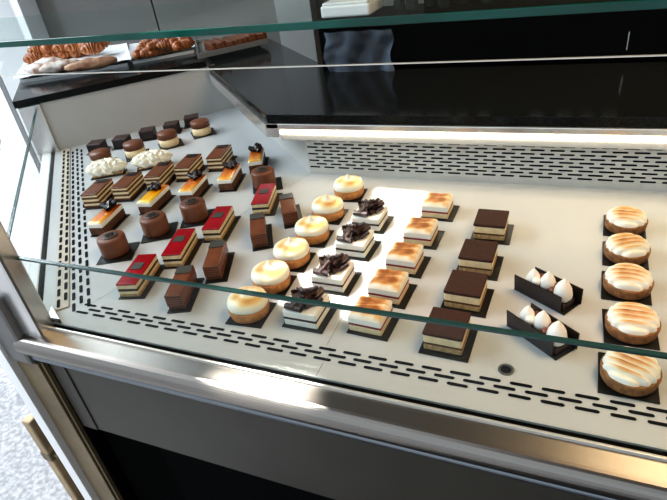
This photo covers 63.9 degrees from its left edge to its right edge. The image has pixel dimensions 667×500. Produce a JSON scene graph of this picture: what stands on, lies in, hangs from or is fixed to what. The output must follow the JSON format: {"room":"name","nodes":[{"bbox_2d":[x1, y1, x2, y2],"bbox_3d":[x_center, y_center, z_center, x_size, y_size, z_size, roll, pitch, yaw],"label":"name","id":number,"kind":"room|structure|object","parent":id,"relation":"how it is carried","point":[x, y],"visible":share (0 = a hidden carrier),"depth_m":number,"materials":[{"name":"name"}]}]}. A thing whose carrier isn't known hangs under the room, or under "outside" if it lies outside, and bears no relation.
{"room":"food shop","nodes":[
{"label":"food shop","id":0,"kind":"room"},
{"bbox_2d":[316,0,423,20],"bbox_3d":[0.840,-1.521,2.402,6.550,2.800,0.100,6,35,22],"label":"wall","id":1,"kind":"structure","parent":0,"point":[319,3],"depth_m":2.89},
{"bbox_2d":[36,0,159,49],"bbox_3d":[-1.675,-1.661,3.396,1.240,2.600,0.040,6,35,22],"label":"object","id":2,"kind":"object","parent":1,"relation":"attached to","point":[61,18],"visible":0.02,"depth_m":3.42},
{"bbox_2d":[152,0,280,61],"bbox_3d":[-0.712,-1.556,3.006,0.830,2.600,0.040,6,35,22],"label":"panel","id":3,"kind":"object","parent":1,"relation":"attached to","point":[170,14],"visible":0.02,"depth_m":3.10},
{"bbox_2d":[274,0,322,64],"bbox_3d":[-0.230,-1.492,2.793,0.210,2.600,0.080,6,35,22],"label":"panel","id":4,"kind":"object","parent":1,"relation":"attached to","point":[306,43],"visible":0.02,"depth_m":2.92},
{"bbox_3d":[0.103,1.032,1.201,6.500,0.030,5.200,6,35,22],"label":"floor","id":5,"kind":"structure","parent":0,"visible":0},
{"bbox_2d":[17,361,123,499],"bbox_3d":[-0.558,0.565,1.292,0.070,0.821,0.014,6,35,22],"label":"wooden post","id":6,"kind":"object","parent":5,"relation":"on","point":[40,376],"visible":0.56,"depth_m":1.17,"materials":[{"name":"brown wood"}]},
{"bbox_2d":[0,64,666,499],"bbox_3d":[0.152,0.054,1.442,2.685,1.344,1.336,6,35,22],"label":"display case","id":7,"kind":"object","parent":5,"relation":"on","point":[193,405],"visible":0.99,"depth_m":1.00,"materials":[{"name":"silver"}]},
{"bbox_2d":[0,343,99,499],"bbox_3d":[-0.611,0.518,1.285,0.030,0.920,0.045,6,35,22],"label":"trim","id":8,"kind":"structure","parent":7,"relation":"attached to","point":[11,367],"depth_m":1.17,"materials":[{"name":"white paint"}]},
{"bbox_2d":[80,178,113,209],"bbox_3d":[-0.651,-0.159,1.493,0.058,0.043,0.112,-3,32,8],"label":"cake slice","id":9,"kind":"object","parent":7,"relation":"on","point":[100,190],"visible":0.84,"depth_m":1.47,"materials":[{"name":"black food"}]},
{"bbox_2d":[86,139,110,154],"bbox_3d":[-0.821,-0.360,1.860,0.065,0.033,0.065,-5,32,6],"label":"chocolate square","id":10,"kind":"object","parent":7,"relation":"on","point":[93,144],"visible":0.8,"depth_m":1.84,"materials":[{"name":"black food"}]},
{"bbox_2d":[88,147,116,162],"bbox_3d":[-0.748,-0.299,1.732,0.080,0.048,0.080,-18,33,-16],"label":"cheesecake","id":11,"kind":"object","parent":7,"relation":"on","point":[104,152],"visible":0.63,"depth_m":1.71,"materials":[{"name":"black"}]},
{"bbox_2d":[85,158,127,179],"bbox_3d":[-0.700,-0.256,1.649,0.130,0.052,0.067,-10,32,-3],"label":"log","id":12,"kind":"object","parent":7,"relation":"on","point":[106,167],"visible":1,"depth_m":1.63,"materials":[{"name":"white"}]},
{"bbox_2d":[87,199,129,236],"bbox_3d":[-0.570,-0.086,1.347,0.051,0.056,0.112,-1,33,12],"label":"bar","id":13,"kind":"object","parent":7,"relation":"in","point":[112,214],"visible":0.99,"depth_m":1.34,"materials":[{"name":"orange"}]},
{"bbox_2d":[96,230,139,264],"bbox_3d":[-0.498,-0.015,1.220,0.080,0.053,0.080,-8,32,1],"label":"cake","id":14,"kind":"object","parent":7,"relation":"on","point":[113,245],"visible":1,"depth_m":1.21,"materials":[{"name":"black food"}]},
{"bbox_2d":[111,134,130,149],"bbox_3d":[-0.740,-0.380,1.873,0.065,0.033,0.065,-6,32,4],"label":"chocolate square","id":15,"kind":"object","parent":7,"relation":"on","point":[118,140],"visible":0.75,"depth_m":1.85,"materials":[{"name":"black food"}]},
{"bbox_2d":[111,172,146,201],"bbox_3d":[-0.574,-0.181,1.509,0.058,0.043,0.112,-2,33,10],"label":"cake slice","id":16,"kind":"object","parent":7,"relation":"on","point":[131,185],"visible":0.97,"depth_m":1.49,"materials":[{"name":"black food"}]},
{"bbox_2d":[122,139,148,161],"bbox_3d":[-0.653,-0.335,1.767,0.080,0.048,0.080,-18,33,-15],"label":"cheesecake","id":17,"kind":"object","parent":7,"relation":"on","point":[133,147],"visible":0.86,"depth_m":1.74,"materials":[{"name":"black"}]},
{"bbox_2d":[116,254,164,298],"bbox_3d":[-0.399,0.051,1.109,0.057,0.035,0.120,-3,32,9],"label":"slice","id":18,"kind":"object","parent":7,"relation":"on","point":[144,264],"visible":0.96,"depth_m":1.09,"materials":[{"name":"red food"}]},
{"bbox_2d":[138,126,156,141],"bbox_3d":[-0.663,-0.417,1.914,0.065,0.033,0.065,-9,32,0],"label":"chocolate square","id":19,"kind":"object","parent":7,"relation":"on","point":[145,133],"visible":0.79,"depth_m":1.90,"materials":[{"name":"black food"}]},
{"bbox_2d":[131,149,172,171],"bbox_3d":[-0.565,-0.285,1.663,0.130,0.052,0.067,-13,32,-7],"label":"log","id":20,"kind":"object","parent":7,"relation":"on","point":[146,160],"visible":0.94,"depth_m":1.65,"materials":[{"name":"white food"}]},
{"bbox_2d":[137,181,175,214],"bbox_3d":[-0.472,-0.143,1.415,0.050,0.056,0.112,1,33,14],"label":"bar","id":21,"kind":"object","parent":7,"relation":"in","point":[158,196],"visible":0.97,"depth_m":1.41,"materials":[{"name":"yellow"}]},
{"bbox_2d":[139,210,177,243],"bbox_3d":[-0.423,-0.064,1.281,0.080,0.053,0.080,-10,32,-3],"label":"cake","id":22,"kind":"object","parent":7,"relation":"on","point":[155,226],"visible":1,"depth_m":1.27,"materials":[{"name":"black food"}]},
{"bbox_2d":[144,162,175,190],"bbox_3d":[-0.496,-0.216,1.547,0.058,0.043,0.112,-1,33,11],"label":"cake slice","id":23,"kind":"object","parent":7,"relation":"in","point":[163,172],"visible":0.83,"depth_m":1.53,"materials":[{"name":"black food"}]},
{"bbox_2d":[156,128,183,149],"bbox_3d":[-0.558,-0.380,1.817,0.080,0.048,0.080,-19,33,-16],"label":"cheesecake","id":24,"kind":"object","parent":7,"relation":"on","point":[167,138],"visible":0.97,"depth_m":1.80,"materials":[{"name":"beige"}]},
{"bbox_2d":[163,120,182,133],"bbox_3d":[-0.585,-0.444,1.939,0.065,0.033,0.065,-9,32,-1],"label":"chocolate square","id":25,"kind":"object","parent":7,"relation":"on","point":[175,124],"visible":0.8,"depth_m":1.92,"materials":[{"name":"black food"}]},
{"bbox_2d":[161,228,203,268],"bbox_3d":[-0.335,-0.007,1.186,0.057,0.035,0.120,-3,32,8],"label":"slice","id":26,"kind":"object","parent":7,"relation":"in","point":[184,245],"visible":0.98,"depth_m":1.17,"materials":[{"name":"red food"}]},
{"bbox_2d":[164,265,203,313],"bbox_3d":[-0.292,0.073,1.046,0.046,0.039,0.110,-5,32,5],"label":"cake","id":27,"kind":"object","parent":7,"relation":"on","point":[179,298],"visible":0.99,"depth_m":1.02,"materials":[{"name":"black food"}]},
{"bbox_2d":[173,154,207,181],"bbox_3d":[-0.420,-0.245,1.575,0.058,0.043,0.112,-1,33,12],"label":"cake slice","id":28,"kind":"object","parent":7,"relation":"in","point":[190,163],"visible":0.85,"depth_m":1.55,"materials":[{"name":"black food"}]},
{"bbox_2d":[183,113,198,128],"bbox_3d":[-0.524,-0.480,1.982,0.065,0.033,0.065,-12,32,-5],"label":"chocolate square","id":29,"kind":"object","parent":7,"relation":"on","point":[187,119],"visible":0.75,"depth_m":1.96,"materials":[{"name":"black food"}]},
{"bbox_2d":[178,169,212,201],"bbox_3d":[-0.376,-0.176,1.444,0.051,0.056,0.112,0,33,13],"label":"bar","id":30,"kind":"object","parent":7,"relation":"in","point":[197,185],"visible":0.98,"depth_m":1.44,"materials":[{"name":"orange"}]},
{"bbox_2d":[179,197,214,228],"bbox_3d":[-0.340,-0.101,1.319,0.080,0.053,0.080,-8,32,0],"label":"cake","id":31,"kind":"object","parent":7,"relation":"in","point":[194,211],"visible":0.97,"depth_m":1.30,"materials":[{"name":"black food"}]},
{"bbox_2d":[190,118,216,138],"bbox_3d":[-0.461,-0.431,1.875,0.080,0.048,0.080,-18,33,-15],"label":"cheesecake","id":32,"kind":"object","parent":7,"relation":"on","point":[200,127],"visible":1,"depth_m":1.85,"materials":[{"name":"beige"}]},
{"bbox_2d":[202,240,234,283],"bbox_3d":[-0.240,0.021,1.117,0.046,0.039,0.110,-7,32,3],"label":"cake","id":33,"kind":"object","parent":7,"relation":"on","point":[216,267],"visible":1,"depth_m":1.10,"materials":[{"name":"black food"}]},
{"bbox_2d":[201,206,240,242],"bbox_3d":[-0.265,-0.064,1.261,0.057,0.035,0.120,-2,33,11],"label":"slice","id":34,"kind":"object","parent":7,"relation":"in","point":[222,221],"visible":1,"depth_m":1.24,"materials":[{"name":"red food"}]},
{"bbox_2d":[206,144,236,171],"bbox_3d":[-0.337,-0.279,1.610,0.058,0.043,0.112,-1,33,11],"label":"cake slice","id":35,"kind":"object","parent":7,"relation":"in","point":[220,154],"visible":0.95,"depth_m":1.58,"materials":[{"name":"black food"}]},
{"bbox_2d":[217,159,245,191],"bbox_3d":[-0.284,-0.211,1.478,0.051,0.056,0.112,-3,32,9],"label":"bar","id":36,"kind":"object","parent":7,"relation":"in","point":[230,179],"visible":1,"depth_m":1.46,"materials":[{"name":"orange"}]},
{"bbox_2d":[225,286,276,327],"bbox_3d":[-0.155,0.092,0.967,0.076,0.058,0.076,4,34,19],"label":"tart","id":37,"kind":"object","parent":7,"relation":"on","point":[244,310],"visible":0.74,"depth_m":0.95,"materials":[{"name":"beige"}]},
{"bbox_2d":[248,143,268,173],"bbox_3d":[-0.222,-0.273,1.561,0.051,0.056,0.112,-8,32,1],"label":"bar","id":38,"kind":"object","parent":7,"relation":"in","point":[257,158],"visible":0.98,"depth_m":1.55,"materials":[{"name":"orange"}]},
{"bbox_2d":[250,212,273,250],"bbox_3d":[-0.164,-0.045,1.203,0.047,0.039,0.110,-10,32,-3],"label":"cake","id":39,"kind":"object","parent":7,"relation":"on","point":[261,235],"visible":1,"depth_m":1.18,"materials":[{"name":"black food"}]},
{"bbox_2d":[251,183,282,215],"bbox_3d":[-0.168,-0.129,1.341,0.057,0.035,0.120,-3,32,8],"label":"slice","id":40,"kind":"object","parent":7,"relation":"in","point":[266,200],"visible":0.98,"depth_m":1.32,"materials":[{"name":"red food"}]},
{"bbox_2d":[251,166,282,193],"bbox_3d":[-0.182,-0.197,1.435,0.080,0.053,0.080,-11,32,-4],"label":"cake","id":41,"kind":"object","parent":7,"relation":"in","point":[262,174],"visible":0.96,"depth_m":1.42,"materials":[{"name":"black food"}]},
{"bbox_2d":[251,260,296,295],"bbox_3d":[-0.122,0.045,1.034,0.076,0.058,0.076,4,34,19],"label":"tart","id":42,"kind":"object","parent":7,"relation":"on","point":[274,276],"visible":0.93,"depth_m":1.02,"materials":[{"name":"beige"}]},
{"bbox_2d":[279,193,302,228],"bbox_3d":[-0.101,-0.097,1.271,0.046,0.039,0.110,-11,32,-4],"label":"cake","id":43,"kind":"object","parent":7,"relation":"on","point":[291,213],"visible":0.92,"depth_m":1.24,"materials":[{"name":"black food"}]},
{"bbox_2d":[273,237,315,272],"bbox_3d":[-0.087,-0.001,1.098,0.076,0.058,0.076,4,34,19],"label":"tart","id":44,"kind":"object","parent":7,"relation":"in","point":[295,252],"visible":0.96,"depth_m":1.08,"materials":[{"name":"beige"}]},
{"bbox_2d":[282,285,336,333],"bbox_3d":[-0.045,0.091,0.936,0.079,0.065,0.078,7,35,22],"label":"chocolate curl gateau","id":45,"kind":"object","parent":7,"relation":"on","point":[304,317],"visible":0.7,"depth_m":0.92,"materials":[{"name":"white food"}]},
{"bbox_2d":[295,215,333,247],"bbox_3d":[-0.048,-0.051,1.167,0.076,0.058,0.076,4,34,18],"label":"tart","id":46,"kind":"object","parent":7,"relation":"in","point":[315,230],"visible":0.97,"depth_m":1.15,"materials":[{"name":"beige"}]},
{"bbox_2d":[312,194,348,224],"bbox_3d":[-0.014,-0.104,1.244,0.076,0.058,0.076,5,34,20],"label":"tart","id":47,"kind":"object","parent":7,"relation":"in","point":[330,207],"visible":0.94,"depth_m":1.23,"materials":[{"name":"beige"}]},
{"bbox_2d":[0,0,666,75],"bbox_3d":[0.029,-0.440,1.025,2.700,0.070,0.388,6,35,22],"label":"shelf","id":48,"kind":"object","parent":7,"relation":"on","point":[627,5],"visible":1,"depth_m":0.82,"materials":[{"name":"clear"}]},
{"bbox_2d":[311,252,361,296],"bbox_3d":[0.002,0.034,1.015,0.079,0.065,0.078,7,35,22],"label":"chocolate curl gateau","id":49,"kind":"object","parent":7,"relation":"on","point":[336,274],"visible":1,"depth_m":1.00,"materials":[{"name":"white food"}]},
{"bbox_2d":[333,174,367,201],"bbox_3d":[0.037,-0.162,1.324,0.076,0.058,0.076,4,34,19],"label":"tart","id":50,"kind":"object","parent":7,"relation":"on","point":[350,188],"visible":0.98,"depth_m":1.30,"materials":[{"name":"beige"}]},
{"bbox_2d":[335,222,381,261],"bbox_3d":[0.047,-0.029,1.104,0.079,0.065,0.078,7,35,24],"label":"chocolate curl gateau","id":51,"kind":"object","parent":7,"relation":"on","point":[357,241],"visible":0.98,"depth_m":1.09,"materials":[{"name":"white food"}]},
{"bbox_2d":[346,295,398,340],"bbox_3d":[0.068,0.110,0.906,0.074,0.038,0.074,8,36,25],"label":"square","id":52,"kind":"object","parent":7,"relation":"on","point":[378,327],"visible":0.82,"depth_m":0.89,"materials":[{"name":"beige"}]},
{"bbox_2d":[351,197,393,233],"bbox_3d":[0.083,-0.086,1.187,0.079,0.065,0.078,7,35,23],"label":"chocolate curl gateau","id":53,"kind":"object","parent":7,"relation":"on","point":[372,212],"visible":0.99,"depth_m":1.17,"materials":[{"name":"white food"}]},
{"bbox_2d":[367,268,416,308],"bbox_3d":[0.105,0.064,0.969,0.074,0.038,0.074,8,36,24],"label":"square","id":54,"kind":"object","parent":7,"relation":"on","point":[393,285],"visible":0.98,"depth_m":0.95,"materials":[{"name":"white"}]},
{"bbox_2d":[385,241,430,278],"bbox_3d":[0.144,0.014,1.039,0.074,0.038,0.074,8,36,24],"label":"square","id":55,"kind":"object","parent":7,"relation":"on","point":[410,258],"visible":1,"depth_m":1.02,"materials":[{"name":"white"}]},
{"bbox_2d":[403,217,444,249],"bbox_3d":[0.187,-0.040,1.115,0.074,0.038,0.074,7,35,23],"label":"square","id":56,"kind":"object","parent":7,"relation":"on","point":[425,232],"visible":0.99,"depth_m":1.10,"materials":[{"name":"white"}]},
{"bbox_2d":[420,192,459,221],"bbox_3d":[0.238,-0.100,1.199,0.074,0.038,0.074,7,35,23],"label":"square","id":57,"kind":"object","parent":7,"relation":"on","point":[439,206],"visible":1,"depth_m":1.18,"materials":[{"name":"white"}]},
{"bbox_2d":[418,307,477,362],"bbox_3d":[0.182,0.130,0.847,0.078,0.037,0.080,7,35,24],"label":"square","id":58,"kind":"object","parent":7,"relation":"on","point":[448,342],"visible":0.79,"depth_m":0.83,"materials":[{"name":"black"}]},
{"bbox_2d":[440,269,493,317],"bbox_3d":[0.232,0.072,0.927,0.078,0.037,0.080,8,35,24],"label":"square","id":59,"kind":"object","parent":7,"relation":"on","point":[466,291],"visible":0.96,"depth_m":0.91,"materials":[{"name":"black"}]},
{"bbox_2d":[456,239,503,280],"bbox_3d":[0.275,0.015,1.008,0.078,0.037,0.080,7,35,23],"label":"square","id":60,"kind":"object","parent":7,"relation":"on","point":[478,256],"visible":0.98,"depth_m":0.99,"materials":[{"name":"black"}]},
{"bbox_2d":[471,209,513,244],"bbox_3d":[0.327,-0.050,1.099,0.078,0.037,0.080,6,35,22],"label":"square","id":61,"kind":"object","parent":7,"relation":"on","point":[489,224],"visible":0.98,"depth_m":1.08,"materials":[{"name":"black"}]},
{"bbox_2d":[506,303,579,360],"bbox_3d":[0.320,0.114,0.824,0.044,0.056,0.103,-22,35,-21],"label":"dessert","id":62,"kind":"object","parent":7,"relation":"on","point":[533,319],"visible":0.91,"depth_m":0.81,"materials":[{"name":"black food"}]},
{"bbox_2d":[514,267,583,314],"bbox_3d":[0.361,0.058,0.903,0.044,0.056,0.103,-26,36,-26],"label":"dessert","id":63,"kind":"object","parent":7,"relation":"on","point":[557,294],"visible":1,"depth_m":0.89,"materials":[{"name":"black food"}]},
{"bbox_2d":[603,206,647,238],"bbox_3d":[0.578,-0.062,1.057,0.076,0.039,0.083,7,35,23],"label":"tart","id":64,"kind":"object","parent":7,"relation":"on","point":[621,219],"visible":0.99,"depth_m":1.04,"materials":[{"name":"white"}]},
{"bbox_2d":[602,233,650,269],"bbox_3d":[0.537,-0.006,0.978,0.076,0.039,0.083,7,35,23],"label":"tart","id":65,"kind":"object","parent":7,"relation":"on","point":[620,247],"visible":1,"depth_m":0.96,"materials":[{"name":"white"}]},
{"bbox_2d":[601,263,653,305],"bbox_3d":[0.497,0.048,0.902,0.077,0.039,0.083,7,35,23],"label":"tart","id":66,"kind":"object","parent":7,"relation":"on","point":[623,282],"visible":1,"depth_m":0.88,"materials":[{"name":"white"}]},
{"bbox_2d":[598,346,662,403],"bbox_3d":[0.411,0.162,0.741,0.076,0.039,0.083,7,35,23],"label":"tart","id":67,"kind":"object","parent":7,"relation":"on","point":[625,375],"visible":0.88,"depth_m":0.72,"materials":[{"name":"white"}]},
{"bbox_2d":[602,302,661,349],"bbox_3d":[0.458,0.106,0.819,0.076,0.039,0.083,6,35,21],"label":"tart","id":68,"kind":"object","parent":7,"relation":"on","point":[632,324],"visible":1,"depth_m":0.80,"materials":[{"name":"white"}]},
{"bbox_2d":[318,0,666,69],"bbox_3d":[1.454,-0.083,1.468,3.030,1.225,0.210,6,35,22],"label":"cabinet","id":69,"kind":"object","parent":5,"relation":"on","point":[637,32],"visible":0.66,"depth_m":1.46,"materials":[{"name":"metal"}]},
{"bbox_2d":[321,0,382,17],"bbox_3d":[0.059,-0.767,1.679,0.160,0.042,0.140,6,35,22],"label":"container","id":70,"kind":"object","parent":69,"relation":"on","point":[331,8],"visible":1,"depth_m":1.63,"materials":[{"name":"paint"}]},
{"bbox_2d":[324,29,394,71],"bbox_3d":[0.077,-0.583,1.633,0.227,0.162,0.020,6,35,22],"label":"hanging cloth","id":71,"kind":"object","parent":69,"relation":"hanging from","point":[368,46],"visible":0.86,"depth_m":1.62,"materials":[{"name":"fabric"}]},
{"bbox_2d":[393,0,405,9],"bbox_3d":[0.192,-0.813,1.595,0.038,0.175,0.038,6,35,22],"label":"bottle","id":72,"kind":"object","parent":69,"relation":"on","point":[397,4],"visible":1,"depth_m":1.62,"materials":[{"name":"grey"}]},
{"bbox_2d":[406,0,418,9],"bbox_3d":[0.227,-0.798,1.563,0.038,0.175,0.038,6,35,22],"label":"bottle","id":73,"kind":"object","parent":69,"relation":"on","point":[410,4],"visible":1,"depth_m":1.59,"materials":[{"name":"grey"}]},
{"bbox_2d":[424,0,436,7],"bbox_3d":[0.280,-0.804,1.560,0.038,0.175,0.038,6,35,22],"label":"bottle","id":74,"kind":"object","parent":69,"relation":"on","point":[427,3],"visible":1,"depth_m":1.59,"materials":[{"name":"grey"}]},
{"bbox_2d":[437,0,449,7],"bbox_3d":[0.314,-0.788,1.528,0.038,0.175,0.038,6,35,22],"label":"bottle","id":75,"kind":"object","parent":69,"relation":"on","point":[440,3],"visible":1,"depth_m":1.56,"materials":[{"name":"grey"}]},
{"bbox_3d":[-0.764,-0.220,2.345,0.695,1.072,0.695,6,35,22],"label":"cabinet","id":76,"kind":"object","parent":5,"relation":"on","visible":0},
{"bbox_2d":[12,47,206,108],"bbox_3d":[-0.840,-0.680,2.054,0.693,0.024,0.382,-19,33,-16],"label":"countertop","id":77,"kind":"structure","parent":76,"relation":"on","point":[46,90],"depth_m":1.94,"materials":[{"name":"black stone"}]},
{"bbox_2d":[13,43,130,82],"bbox_3d":[-1.081,-0.797,2.248,0.435,0.027,0.601,-17,33,-14],"label":"baking tray","id":78,"kind":"object","parent":77,"relation":"on","point":[120,51],"visible":0.39,"depth_m":2.13,"materials":[{"name":"silver metal"}]},
{"bbox_2d":[23,63,43,73],"bbox_3d":[-1.145,-0.697,2.057,0.100,0.046,0.053,-4,32,8],"label":"pastry","id":79,"kind":"object","parent":78,"relation":"on","point":[33,68],"visible":0.68,"depth_m":2.04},
{"bbox_2d":[23,51,44,63],"bbox_3d":[-1.283,-0.826,2.297,0.095,0.054,0.060,-24,35,-23],"label":"croissant","id":80,"kind":"object","parent":78,"relation":"on","point":[29,58],"visible":0.69,"depth_m":2.27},
{"bbox_2d":[34,57,61,63],"bbox_3d":[-1.139,-0.747,2.134,0.110,0.045,0.054,-10,32,-2],"label":"pastry","id":81,"kind":"object","parent":78,"relation":"on","point":[50,59],"visible":0.48,"depth_m":2.12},
{"bbox_2d":[44,51,58,57],"bbox_3d":[-1.204,-0.850,2.316,0.095,0.054,0.060,-31,38,-31],"label":"croissant","id":82,"kind":"object","parent":78,"relation":"on","point":[51,54],"visible":0.31,"depth_m":2.29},
{"bbox_2d":[40,45,52,53],"bbox_3d":[-1.224,-0.868,2.301,0.060,0.054,0.095,-1,33,12],"label":"croissant","id":83,"kind":"object","parent":82,"relation":"on","point":[44,49],"visible":0.48,"depth_m":2.27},
{"bbox_2d":[39,59,78,73],"bbox_3d":[-1.042,-0.700,2.038,0.150,0.043,0.050,-21,34,-19],"label":"pastry","id":84,"kind":"object","parent":78,"relation":"on","point":[58,66],"visible":0.81,"depth_m":2.02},
{"bbox_2d":[57,51,71,58],"bbox_3d":[-1.152,-0.852,2.308,0.060,0.054,0.095,11,37,28],"label":"croissant","id":85,"kind":"object","parent":78,"relation":"on","point":[63,55],"visible":0.5,"depth_m":2.28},
{"bbox_2d":[52,44,65,51],"bbox_3d":[-1.153,-0.869,2.286,0.095,0.054,0.060,-25,36,-24],"label":"croissant","id":86,"kind":"object","parent":85,"relation":"on","point":[59,47],"visible":0.38,"depth_m":2.26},
{"bbox_2d":[69,51,85,57],"bbox_3d":[-1.097,-0.857,2.302,0.060,0.054,0.095,10,36,26],"label":"croissant","id":87,"kind":"object","parent":78,"relation":"on","point":[74,54],"visible":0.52,"depth_m":2.28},
{"bbox_2d":[64,43,79,51],"bbox_3d":[-1.093,-0.867,2.269,0.095,0.054,0.060,-24,35,-23],"label":"croissant","id":88,"kind":"object","parent":87,"relation":"on","point":[68,47],"visible":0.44,"depth_m":2.25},
{"bbox_2d":[64,56,117,71],"bbox_3d":[-0.905,-0.694,1.996,0.190,0.047,0.046,-13,32,-8],"label":"loaf","id":89,"kind":"object","parent":78,"relation":"on","point":[86,64],"visible":1,"depth_m":1.98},
{"bbox_2d":[80,42,103,54],"bbox_3d":[-0.972,-0.814,2.156,0.095,0.054,0.060,-16,33,-11],"label":"croissant","id":90,"kind":"object","parent":78,"relation":"on","point":[91,48],"visible":0.94,"depth_m":2.14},
{"bbox_2d":[129,37,195,63],"bbox_3d":[-0.722,-0.848,2.247,0.259,0.027,0.372,-16,33,-11],"label":"baking tray","id":91,"kind":"object","parent":77,"relation":"on","point":[132,47],"visible":0.23,"depth_m":2.12,"materials":[{"name":"white paint"}]},
{"bbox_2d":[132,49,141,59],"bbox_3d":[-0.759,-0.760,2.076,0.042,0.038,0.067,-3,32,9],"label":"croissant","id":92,"kind":"object","parent":91,"relation":"on","point":[136,53],"visible":0.66,"depth_m":2.06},
{"bbox_2d":[138,39,151,48],"bbox_3d":[-0.747,-0.823,2.135,0.067,0.038,0.042,-25,36,-25],"label":"croissant","id":93,"kind":"object","parent":91,"relation":"on","point":[142,44],"visible":0.57,"depth_m":2.12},
{"bbox_2d":[140,48,150,57],"bbox_3d":[-0.725,-0.765,2.076,0.042,0.038,0.067,19,41,36],"label":"croissant","id":94,"kind":"object","parent":91,"relation":"on","point":[143,53],"visible":0.64,"depth_m":2.06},
{"bbox_2d":[148,49,159,56],"bbox_3d":[-0.697,-0.772,2.081,0.042,0.038,0.067,8,36,24],"label":"croissant","id":95,"kind":"object","parent":91,"relation":"on","point":[156,52],"visible":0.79,"depth_m":2.06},
{"bbox_2d":[146,41,157,50],"bbox_3d":[-0.700,-0.785,2.065,0.042,0.038,0.067,6,35,22],"label":"croissant","id":96,"kind":"object","parent":95,"relation":"on","point":[150,46],"visible":0.88,"depth_m":2.05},
{"bbox_2d":[156,39,170,49],"bbox_3d":[-0.651,-0.793,2.067,0.067,0.038,0.042,-13,32,-7],"label":"croissant","id":97,"kind":"object","parent":91,"relation":"on","point":[164,44],"visible":0.95,"depth_m":2.05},
{"bbox_2d":[172,41,182,51],"bbox_3d":[-0.583,-0.764,2.004,0.042,0.038,0.067,-4,32,7],"label":"croissant","id":98,"kind":"object","parent":91,"relation":"on","point":[176,46],"visible":0.88,"depth_m":1.99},
{"bbox_2d":[181,38,194,48],"bbox_3d":[-0.555,-0.779,2.022,0.042,0.038,0.067,15,39,33],"label":"croissant","id":99,"kind":"object","parent":91,"relation":"on","point":[187,43],"visible":0.91,"depth_m":2.01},
{"bbox_3d":[0.768,0.079,1.531,1.610,1.054,0.330,6,35,22],"label":"cabinet","id":100,"kind":"object","parent":5,"relation":"on","visible":0},
{"bbox_2d":[204,38,666,127],"bbox_3d":[0.364,-0.459,1.461,2.485,0.022,0.817,16,39,34],"label":"countertop","id":101,"kind":"structure","parent":100,"relation":"on","point":[634,95],"depth_m":1.36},
{"bbox_2d":[194,34,268,58],"bbox_3d":[-0.418,-0.844,2.178,0.285,0.018,0.342,-14,32,-9],"label":"baking tray","id":102,"kind":"object","parent":101,"relation":"on","point":[201,52],"visible":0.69,"depth_m":2.08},
{"bbox_2d":[203,40,216,50],"bbox_3d":[-0.482,-0.795,2.088,0.021,0.038,0.122,-21,34,-19],"label":"bar","id":103,"kind":"object","parent":102,"relation":"on","point":[208,45],"visible":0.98,"depth_m":2.06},
{"bbox_2d":[212,38,225,47],"bbox_3d":[-0.449,-0.807,2.100,0.021,0.039,0.122,-22,35,-21],"label":"bar","id":104,"kind":"object","parent":102,"relation":"on","point":[223,43],"visible":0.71,"depth_m":2.06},
{"bbox_2d":[222,37,234,45],"bbox_3d":[-0.415,-0.817,2.113,0.021,0.033,0.122,-20,34,-18],"label":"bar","id":105,"kind":"object","parent":102,"relation":"on","point":[232,43],"visible":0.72,"depth_m":2.07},
{"bbox_2d":[226,36,239,44],"bbox_3d":[-0.399,-0.824,2.119,0.021,0.034,0.122,-21,34,-20],"label":"bar","id":106,"kind":"object","parent":102,"relation":"on","point":[236,41],"visible":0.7,"depth_m":2.07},
{"bbox_2d":[230,35,243,43],"bbox_3d":[-0.382,-0.830,2.124,0.021,0.034,0.122,-21,34,-19],"label":"bar","id":107,"kind":"object","parent":102,"relation":"on","point":[241,40],"visible":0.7,"depth_m":2.08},
{"bbox_2d":[234,34,248,42],"bbox_3d":[-0.365,-0.837,2.130,0.021,0.036,0.121,-21,34,-20],"label":"bar","id":108,"kind":"object","parent":102,"relation":"on","point":[246,40],"visible":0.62,"depth_m":2.08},
{"bbox_2d":[241,33,253,41],"bbox_3d":[-0.349,-0.845,2.135,0.021,0.039,0.122,-23,35,-21],"label":"bar","id":109,"kind":"object","parent":102,"relation":"on","point":[250,36],"visible":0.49,"depth_m":2.09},
{"label":"outside","id":110,"kind":"structure","parent":0,"visible":0},
{"bbox_2d":[0,88,39,268],"bbox_3d":[-8.093,-1.214,6.681,9.461,0.008,12.940,-19,33,-16],"label":"pavement","id":111,"kind":"structure","parent":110,"point":[13,145],"depth_m":4.33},
{"bbox_2d":[0,76,40,173],"bbox_3d":[-2.430,-1.630,3.663,0.055,2.450,0.140,6,35,22],"label":"trim","id":112,"kind":"structure","parent":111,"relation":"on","point":[2,85],"depth_m":4.01,"materials":[{"name":"silver metal"}]},
{"bbox_3d":[-0.840,-1.221,0.006,5.200,0.350,5.200,6,35,22],"label":"wall","id":113,"kind":"structure","parent":0,"visible":0},
{"bbox_2d":[0,0,49,163],"bbox_3d":[-2.190,-1.603,3.566,0.455,2.450,0.140,6,35,22],"label":"trim","id":114,"kind":"structure","parent":113,"relation":"attached to","point":[19,19],"depth_m":3.56,"materials":[{"name":"white paint"}]},
{"label":"croissant","id":115,"kind":"object","parent":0,"visible":0},
{"bbox_2d":[27,45,41,52],"bbox_3d":[-1.265,-0.863,2.303,0.095,0.054,0.060,-13,32,-8],"label":"croissant","id":116,"kind":"object","parent":115,"relation":"on","point":[31,49],"visible":0.42,"depth_m":2.28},
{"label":"window","id":117,"kind":"structure","parent":0,"visible":0},
{"bbox_2d":[22,415,84,499],"bbox_3d":[-0.708,0.644,1.450,0.060,0.557,0.060,6,35,22],"label":"door pull","id":118,"kind":"object","parent":117,"relation":"attached to","point":[47,452],"visible":0.77,"depth_m":1.36,"materials":[{"name":"gold metal"}]},
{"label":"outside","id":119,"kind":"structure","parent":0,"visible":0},
{"bbox_2d":[0,364,71,499],"bbox_3d":[-5.438,0.108,4.007,19.000,0.030,26.000,6,35,22],"label":"floor","id":120,"kind":"structure","parent":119,"point":[25,474],"depth_m":1.94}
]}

